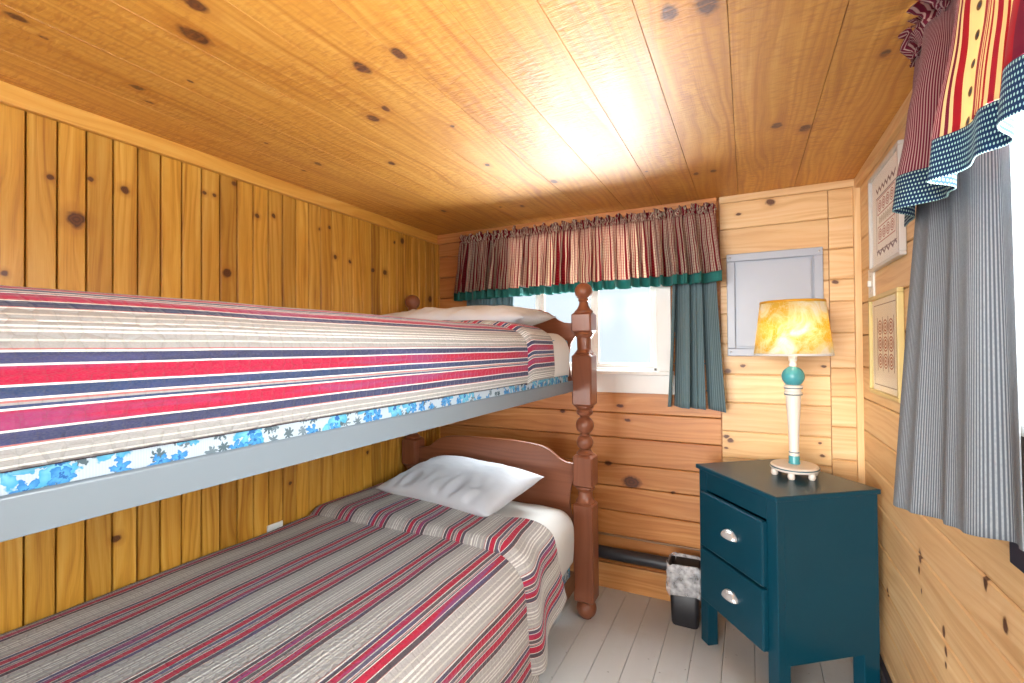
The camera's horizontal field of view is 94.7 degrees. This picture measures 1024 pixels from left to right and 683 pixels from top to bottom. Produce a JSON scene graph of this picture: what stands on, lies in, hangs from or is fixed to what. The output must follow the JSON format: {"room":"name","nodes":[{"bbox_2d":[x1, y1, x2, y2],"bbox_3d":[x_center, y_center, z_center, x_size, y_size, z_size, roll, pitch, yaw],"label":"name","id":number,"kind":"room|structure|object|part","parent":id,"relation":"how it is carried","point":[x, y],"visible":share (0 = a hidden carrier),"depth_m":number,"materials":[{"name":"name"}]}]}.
{"room":"cabin bedroom","nodes":[
{"label":"cabin bedroom","id":0,"kind":"room"},
{"bbox_2d":[0,103,436,634],"bbox_3d":[-1.321,0.327,1.595,0.050,2.145,3.683,-1,-1,26],"label":"wall","id":1,"kind":"structure","parent":0,"point":[157,225],"depth_m":1.71,"materials":[{"name":"brown wood"}]},
{"bbox_2d":[0,80,437,243],"bbox_3d":[-1.308,-0.697,1.570,0.022,0.058,3.633,-1,-1,26],"label":"trim","id":2,"kind":"structure","parent":1,"relation":"attached to","point":[11,95],"depth_m":1.71,"materials":[{"name":"brown wood"}]},
{"bbox_2d":[267,520,282,531],"bbox_3d":[-1.042,0.857,2.076,0.010,0.116,0.076,-1,-1,26],"label":"outlet","id":3,"kind":"object","parent":1,"relation":"attached to","point":[276,525],"visible":0.3,"depth_m":2.07,"materials":[{"name":"white plastic"}]},
{"bbox_2d":[0,0,917,235],"bbox_3d":[-0.260,-0.765,1.076,2.440,0.050,3.683,-1,-1,26],"label":"ceiling","id":4,"kind":"structure","parent":0,"point":[437,117],"depth_m":1.38,"materials":[{"name":"brown wood"}]},
{"bbox_2d":[439,187,864,572],"bbox_3d":[0.557,0.326,2.688,2.740,2.145,0.053,-1,-1,26],"label":"wall","id":5,"kind":"structure","parent":0,"point":[754,422],"depth_m":2.41,"materials":[{"name":"brown wood"}]},
{"bbox_2d":[435,244,440,439],"bbox_3d":[-0.496,0.369,3.174,0.020,2.047,0.020,-1,-1,26],"label":"trim","id":6,"kind":"structure","parent":5,"relation":"attached to","point":[436,245],"depth_m":3.17,"materials":[{"name":"brown wood"}]},
{"bbox_2d":[437,198,716,244],"bbox_3d":[0.275,-0.693,2.796,1.723,0.060,0.026,-1,-1,26],"label":"trim","id":7,"kind":"structure","parent":5,"relation":"attached to","point":[454,237],"depth_m":2.73,"materials":[{"name":"brown wood"}]},
{"bbox_2d":[535,274,674,394],"bbox_3d":[0.321,-0.167,2.820,1.245,0.912,0.155,-1,-1,26],"label":"window","id":8,"kind":"structure","parent":5,"relation":"in","point":[653,377],"depth_m":2.58,"materials":[{"name":"white paint"}]},
{"bbox_3d":[0.018,-0.186,2.987,0.345,0.685,0.025,-1,-1,26],"label":"sash","id":9,"kind":"part","parent":8,"relation":"part of","materials":[{"name":"white paint"}]},
{"bbox_3d":[0.334,-0.190,2.848,0.345,0.685,0.025,-1,-1,26],"label":"sash","id":10,"kind":"part","parent":8,"relation":"part of","materials":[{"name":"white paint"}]},
{"bbox_3d":[0.331,-0.190,2.840,1.067,0.715,0.110,-1,-1,26],"label":"frame","id":11,"kind":"part","parent":8,"relation":"part of","materials":[{"name":"white paint"}]},
{"bbox_3d":[0.303,0.176,2.775,1.235,0.024,0.065,-1,-1,26],"label":"sill","id":12,"kind":"part","parent":8,"relation":"part of","materials":[{"name":"white paint"}]},
{"bbox_3d":[0.636,-0.195,2.679,0.345,0.685,0.025,-1,-1,26],"label":"sash","id":13,"kind":"part","parent":8,"relation":"part of","materials":[{"name":"white paint"}]},
{"bbox_3d":[0.301,-0.226,2.782,1.215,0.795,0.020,-1,-1,26],"label":"casing","id":14,"kind":"part","parent":8,"relation":"part of","materials":[{"name":"white paint"}]},
{"bbox_2d":[570,556,670,601],"bbox_3d":[0.431,1.311,2.705,2.073,0.138,0.020,-1,-1,26],"label":"baseboard","id":15,"kind":"structure","parent":5,"relation":"attached to","point":[635,580],"depth_m":2.58,"materials":[{"name":"brown wood"}]},
{"bbox_2d":[598,544,668,570],"bbox_3d":[0.271,1.169,2.736,1.703,0.065,0.066,-1,-1,26],"label":"pipe","id":16,"kind":"object","parent":5,"relation":"attached to","point":[607,552],"visible":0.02,"depth_m":2.52,"materials":[{"name":"grey metal"}]},
{"bbox_2d":[598,531,699,550],"bbox_3d":[0.397,1.084,2.722,1.943,0.011,0.012,-1,-1,26],"label":"conduit","id":17,"kind":"object","parent":5,"relation":"attached to","point":[603,533],"visible":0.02,"depth_m":2.55,"materials":[{"name":"brown"}]},
{"bbox_2d":[726,247,823,355],"bbox_3d":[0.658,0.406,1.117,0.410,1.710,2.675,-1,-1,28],"label":"electrical panel","id":18,"kind":"object","parent":5,"relation":"attached to","point":[754,278],"visible":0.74,"depth_m":2.31,"materials":[{"name":"grey metal"}]},
{"bbox_3d":[1.266,-0.184,2.285,0.310,0.411,0.018,-1,-1,26],"label":"door","id":19,"kind":"part","parent":18,"relation":"part of","materials":[{"name":"grey metal"}]},
{"bbox_3d":[1.273,-0.184,2.300,0.334,0.435,0.004,-1,-1,26],"label":"plate","id":20,"kind":"part","parent":18,"relation":"part of","materials":[{"name":"grey metal"}]},
{"bbox_2d":[719,179,853,203],"bbox_3d":[1.319,-0.721,2.277,0.585,0.034,0.019,-1,-1,26],"label":"trim","id":21,"kind":"structure","parent":5,"relation":"attached to","point":[849,183],"depth_m":2.26,"materials":[{"name":"brown wood"}]},
{"bbox_2d":[852,186,864,483],"bbox_3d":[1.576,0.328,2.138,0.026,2.071,0.028,-1,-1,26],"label":"trim","id":22,"kind":"structure","parent":5,"relation":"attached to","point":[856,203],"depth_m":2.13,"materials":[{"name":"brown wood"}]},
{"bbox_3d":[0.370,-0.625,2.723,1.476,0.020,0.071,-1,-1,26],"label":"curtain rod","id":23,"kind":"object","parent":5,"relation":"attached to","visible":0},
{"bbox_2d":[467,258,513,305],"bbox_3d":[-0.137,-0.128,2.945,0.329,0.930,0.064,-1,-1,22],"label":"curtain","id":24,"kind":"object","parent":23,"relation":"hanging from","point":[508,301],"visible":0.11,"depth_m":2.94,"materials":[{"name":"green fabric"}]},
{"bbox_2d":[454,202,721,300],"bbox_3d":[0.327,-0.482,2.658,1.564,0.428,0.124,-1,-1,26],"label":"valance","id":25,"kind":"object","parent":23,"relation":"hanging from","point":[629,251],"visible":0.98,"depth_m":2.60,"materials":[{"name":"red fabric"}]},
{"bbox_2d":[668,273,725,412],"bbox_3d":[0.948,-0.129,2.428,0.290,0.957,0.113,-1,-1,34],"label":"curtain","id":26,"kind":"object","parent":23,"relation":"hanging from","point":[695,327],"visible":0.68,"depth_m":2.42,"materials":[{"name":"green fabric"}]},
{"bbox_2d":[539,586,853,682],"bbox_3d":[-0.162,1.369,0.993,2.470,0.012,3.653,-1,-1,26],"label":"floor","id":27,"kind":"structure","parent":0,"point":[630,637],"depth_m":2.08,"materials":[{"name":"white wood"}]},
{"bbox_2d":[0,283,598,619],"bbox_3d":[-0.657,0.537,1.524,1.179,1.673,2.532,-1,-1,26],"label":"bunk bed","id":28,"kind":"object","parent":27,"relation":"on","point":[28,512],"visible":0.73,"depth_m":1.47,"materials":[{"name":"brown wood"}]},
{"bbox_2d":[0,340,567,495],"bbox_3d":[-0.684,0.112,1.524,1.018,0.246,2.280,-1,-1,26],"label":"mattress","id":29,"kind":"object","parent":28,"relation":"on","point":[59,473],"visible":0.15,"depth_m":0.76,"materials":[{"name":"blue fabric"}]},
{"bbox_2d":[0,285,554,472],"bbox_3d":[-0.760,0.034,1.386,1.125,0.268,2.004,-1,-1,26],"label":"quilt","id":30,"kind":"object","parent":29,"relation":"on","point":[83,374],"visible":1,"depth_m":0.74,"materials":[{"name":"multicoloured fabric"}]},
{"bbox_2d":[548,333,568,376],"bbox_3d":[-0.298,0.064,2.280,1.038,0.227,0.617,-1,-1,26],"label":"sheet","id":31,"kind":"object","parent":29,"relation":"on","point":[561,349],"visible":0.09,"depth_m":2.20,"materials":[{"name":"white fabric"}]},
{"bbox_2d":[384,305,555,325],"bbox_3d":[-0.291,-0.110,2.403,0.960,0.147,0.400,-1,-1,26],"label":"pillow","id":32,"kind":"object","parent":31,"relation":"on","point":[512,314],"visible":0.51,"depth_m":2.19,"materials":[{"name":"white fabric"}]},
{"bbox_3d":[-0.234,0.213,1.315,0.040,0.053,2.340,-1,-1,26],"label":"rail","id":33,"kind":"part","parent":28,"relation":"part of","materials":[{"name":"grey paint"}]},
{"bbox_3d":[-0.597,0.553,2.851,0.102,1.673,0.102,-1,-1,26],"label":"post","id":34,"kind":"part","parent":28,"relation":"part of","materials":[{"name":"brown wood"}]},
{"bbox_3d":[-0.113,0.744,2.609,0.987,0.422,0.022,-1,-1,26],"label":"headboard","id":35,"kind":"part","parent":28,"relation":"part of","materials":[{"name":"brown wood"}]},
{"bbox_3d":[-0.119,0.034,2.617,0.987,0.422,0.022,-1,-1,26],"label":"headboard","id":36,"kind":"part","parent":28,"relation":"part of","materials":[{"name":"brown wood"}]},
{"bbox_2d":[562,567,569,583],"bbox_3d":[-0.676,1.033,1.512,1.019,0.348,2.280,-1,-1,26],"label":"mattress","id":37,"kind":"object","parent":28,"relation":"on","point":[566,575],"visible":0.04,"depth_m":2.25,"materials":[{"name":"fabric"}]},
{"bbox_2d":[0,482,566,682],"bbox_3d":[-0.701,1.024,1.409,1.197,0.578,2.155,-1,-1,26],"label":"quilt","id":38,"kind":"object","parent":37,"relation":"on","point":[373,585],"visible":0.88,"depth_m":1.44,"materials":[{"name":"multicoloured fabric"}]},
{"bbox_2d":[376,455,543,516],"bbox_3d":[-0.267,0.711,2.373,0.730,0.189,0.456,-1,-1,35],"label":"pillow","id":39,"kind":"object","parent":38,"relation":"on","point":[476,487],"visible":0.94,"depth_m":2.25,"materials":[{"name":"white fabric"}]},
{"bbox_2d":[496,501,573,576],"bbox_3d":[-0.262,0.949,2.316,1.047,0.267,0.527,-1,-1,26],"label":"sheet","id":40,"kind":"object","parent":37,"relation":"on","point":[557,521],"visible":0.3,"depth_m":2.23,"materials":[{"name":"white fabric"}]},
{"bbox_3d":[-0.221,1.178,1.301,0.028,0.090,2.340,-1,-1,26],"label":"rail","id":41,"kind":"part","parent":28,"relation":"part of","materials":[{"name":"brown wood"}]},
{"bbox_3d":[0.367,0.540,2.371,0.102,1.673,0.102,-1,-1,26],"label":"post","id":42,"kind":"part","parent":28,"relation":"part of","materials":[{"name":"brown wood"}]},
{"bbox_2d":[666,553,700,628],"bbox_3d":[0.852,1.219,2.315,0.181,0.305,0.153,-1,-1,26],"label":"waste bin","id":43,"kind":"object","parent":27,"relation":"on","point":[684,574],"visible":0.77,"depth_m":2.26,"materials":[{"name":"black plastic"}]},
{"bbox_2d":[696,459,880,682],"bbox_3d":[1.107,0.964,1.980,0.495,0.803,0.509,0,-1,-11],"label":"nightstand","id":44,"kind":"object","parent":27,"relation":"on","point":[792,565],"visible":0.94,"depth_m":1.77,"materials":[{"name":"teal paint"}]},
{"bbox_3d":[0.899,0.978,2.159,0.050,0.783,0.055,0,-1,-11],"label":"leg","id":45,"kind":"part","parent":44,"relation":"part of","materials":[{"name":"teal paint"}]},
{"bbox_3d":[0.881,1.032,1.923,0.028,0.032,0.088,0,-1,-11],"label":"handle","id":46,"kind":"part","parent":44,"relation":"part of","materials":[{"name":"silver metal"}]},
{"bbox_3d":[0.879,0.786,1.926,0.028,0.032,0.088,0,-1,-11],"label":"handle","id":47,"kind":"part","parent":44,"relation":"part of","materials":[{"name":"silver metal"}]},
{"bbox_3d":[0.903,0.794,1.950,0.028,0.242,0.402,0,-1,-11],"label":"drawer","id":48,"kind":"part","parent":44,"relation":"part of","materials":[{"name":"teal paint"}]},
{"bbox_3d":[0.905,1.040,1.946,0.028,0.230,0.402,0,-1,-11],"label":"drawer","id":49,"kind":"part","parent":44,"relation":"part of","materials":[{"name":"teal paint"}]},
{"bbox_3d":[0.981,0.972,1.736,0.050,0.783,0.055,0,-1,-11],"label":"leg","id":50,"kind":"part","parent":44,"relation":"part of","materials":[{"name":"teal paint"}]},
{"bbox_2d":[754,298,834,480],"bbox_3d":[1.187,0.196,1.993,0.294,0.732,0.294,-1,-1,26],"label":"table lamp","id":51,"kind":"object","parent":44,"relation":"on","point":[792,328],"visible":1,"depth_m":1.91,"materials":[{"name":"beige paint"}]},
{"bbox_2d":[788,356,796,365],"bbox_3d":[1.186,0.065,1.995,0.036,0.085,0.036,-1,-1,26],"label":"socket","id":52,"kind":"object","parent":51,"relation":"attached to","point":[792,360],"depth_m":1.98,"materials":[{"name":"white ceramic"}]},
{"bbox_3d":[1.185,-0.165,1.998,0.244,0.010,0.244,-1,-1,26],"label":"shade trim","id":53,"kind":"part","parent":51,"relation":"part of","materials":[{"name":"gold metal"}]},
{"bbox_3d":[1.188,0.331,1.992,0.072,0.298,0.072,-1,-1,26],"label":"stem","id":54,"kind":"part","parent":51,"relation":"part of","materials":[{"name":"beige paint"}]},
{"bbox_3d":[1.185,-0.055,1.996,0.292,0.213,0.292,-1,-1,26],"label":"lamp shade","id":55,"kind":"part","parent":51,"relation":"part of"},
{"bbox_3d":[1.186,0.055,1.995,0.294,0.009,0.294,-1,-1,26],"label":"shade trim","id":56,"kind":"part","parent":51,"relation":"part of","materials":[{"name":"white fabric"}]},
{"bbox_3d":[1.351,0.970,1.806,0.070,0.783,0.050,0,-1,-11],"label":"leg","id":57,"kind":"part","parent":44,"relation":"part of","materials":[{"name":"teal paint"}]},
{"bbox_2d":[860,124,1023,682],"bbox_3d":[0.790,0.298,0.516,0.012,2.105,3.633,-1,-1,26],"label":"wall","id":58,"kind":"structure","parent":0,"point":[951,600],"depth_m":1.40,"materials":[{"name":"brown wood"}]},
{"bbox_2d":[867,270,874,297],"bbox_3d":[1.478,-0.238,1.947,0.018,0.124,0.084,-1,-1,26],"label":"light switch","id":59,"kind":"object","parent":58,"relation":"attached to","point":[871,276],"visible":0.7,"depth_m":1.93,"materials":[{"name":"white plastic"}]},
{"bbox_2d":[854,90,911,187],"bbox_3d":[0.762,-0.732,0.528,0.022,0.045,3.613,-1,-1,26],"label":"trim","id":60,"kind":"structure","parent":58,"relation":"attached to","point":[897,123],"depth_m":1.69,"materials":[{"name":"brown wood"}]},
{"bbox_2d":[880,655,891,682],"bbox_3d":[0.777,1.300,0.498,0.020,0.100,3.603,-1,-1,26],"label":"baseboard","id":61,"kind":"structure","parent":58,"relation":"attached to","point":[884,675],"depth_m":1.80,"materials":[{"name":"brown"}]},
{"bbox_2d":[868,287,904,402],"bbox_3d":[1.379,0.013,1.746,0.020,0.385,0.415,-1,-1,26],"label":"framed picture","id":62,"kind":"object","parent":58,"relation":"attached to","point":[886,330],"visible":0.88,"depth_m":1.72,"materials":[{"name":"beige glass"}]},
{"bbox_2d":[872,294,896,395],"bbox_3d":[1.382,0.013,1.744,0.003,0.353,0.383,-1,-1,26],"label":"print","id":63,"kind":"object","parent":62,"relation":"attached to","point":[884,306],"depth_m":1.75},
{"bbox_2d":[868,139,906,272],"bbox_3d":[1.359,-0.467,1.720,0.020,0.375,0.425,-1,-1,26],"label":"framed picture","id":64,"kind":"object","parent":58,"relation":"attached to","point":[886,229],"visible":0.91,"depth_m":1.72,"materials":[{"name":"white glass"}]},
{"bbox_2d":[872,152,897,266],"bbox_3d":[1.363,-0.467,1.719,0.003,0.347,0.397,-1,-1,26],"label":"print","id":65,"kind":"object","parent":64,"relation":"attached to","point":[884,221],"depth_m":1.73},
{"bbox_2d":[1009,111,1023,572],"bbox_3d":[0.731,-0.149,0.352,0.155,1.135,1.290,-1,-1,26],"label":"window","id":66,"kind":"structure","parent":58,"relation":"in","point":[1017,146],"depth_m":0.87,"materials":[{"name":"white paint"}]},
{"bbox_3d":[0.692,-0.286,0.373,0.020,0.860,1.270,-1,-1,26],"label":"casing","id":67,"kind":"part","parent":66,"relation":"part of","materials":[{"name":"white paint"}]},
{"bbox_3d":[0.693,0.149,0.368,0.065,0.024,1.290,-1,-1,26],"label":"sill","id":68,"kind":"part","parent":66,"relation":"part of","materials":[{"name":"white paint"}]},
{"bbox_3d":[0.653,-0.636,0.380,0.088,0.020,1.468,-1,-1,26],"label":"curtain rod","id":69,"kind":"object","parent":58,"relation":"attached to","visible":0},
{"bbox_2d":[892,0,1023,226],"bbox_3d":[0.600,-0.505,0.462,0.128,0.454,1.484,-1,-1,26],"label":"valance","id":70,"kind":"object","parent":69,"relation":"hanging from","point":[965,56],"visible":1,"depth_m":0.78,"materials":[{"name":"fabric"}]},
{"bbox_2d":[893,100,1023,550],"bbox_3d":[0.874,-0.118,0.948,0.086,0.995,0.323,-1,-1,19],"label":"curtain","id":71,"kind":"object","parent":69,"relation":"hanging from","point":[959,460],"visible":0.66,"depth_m":0.89,"materials":[{"name":"grey fabric"}]}
]}

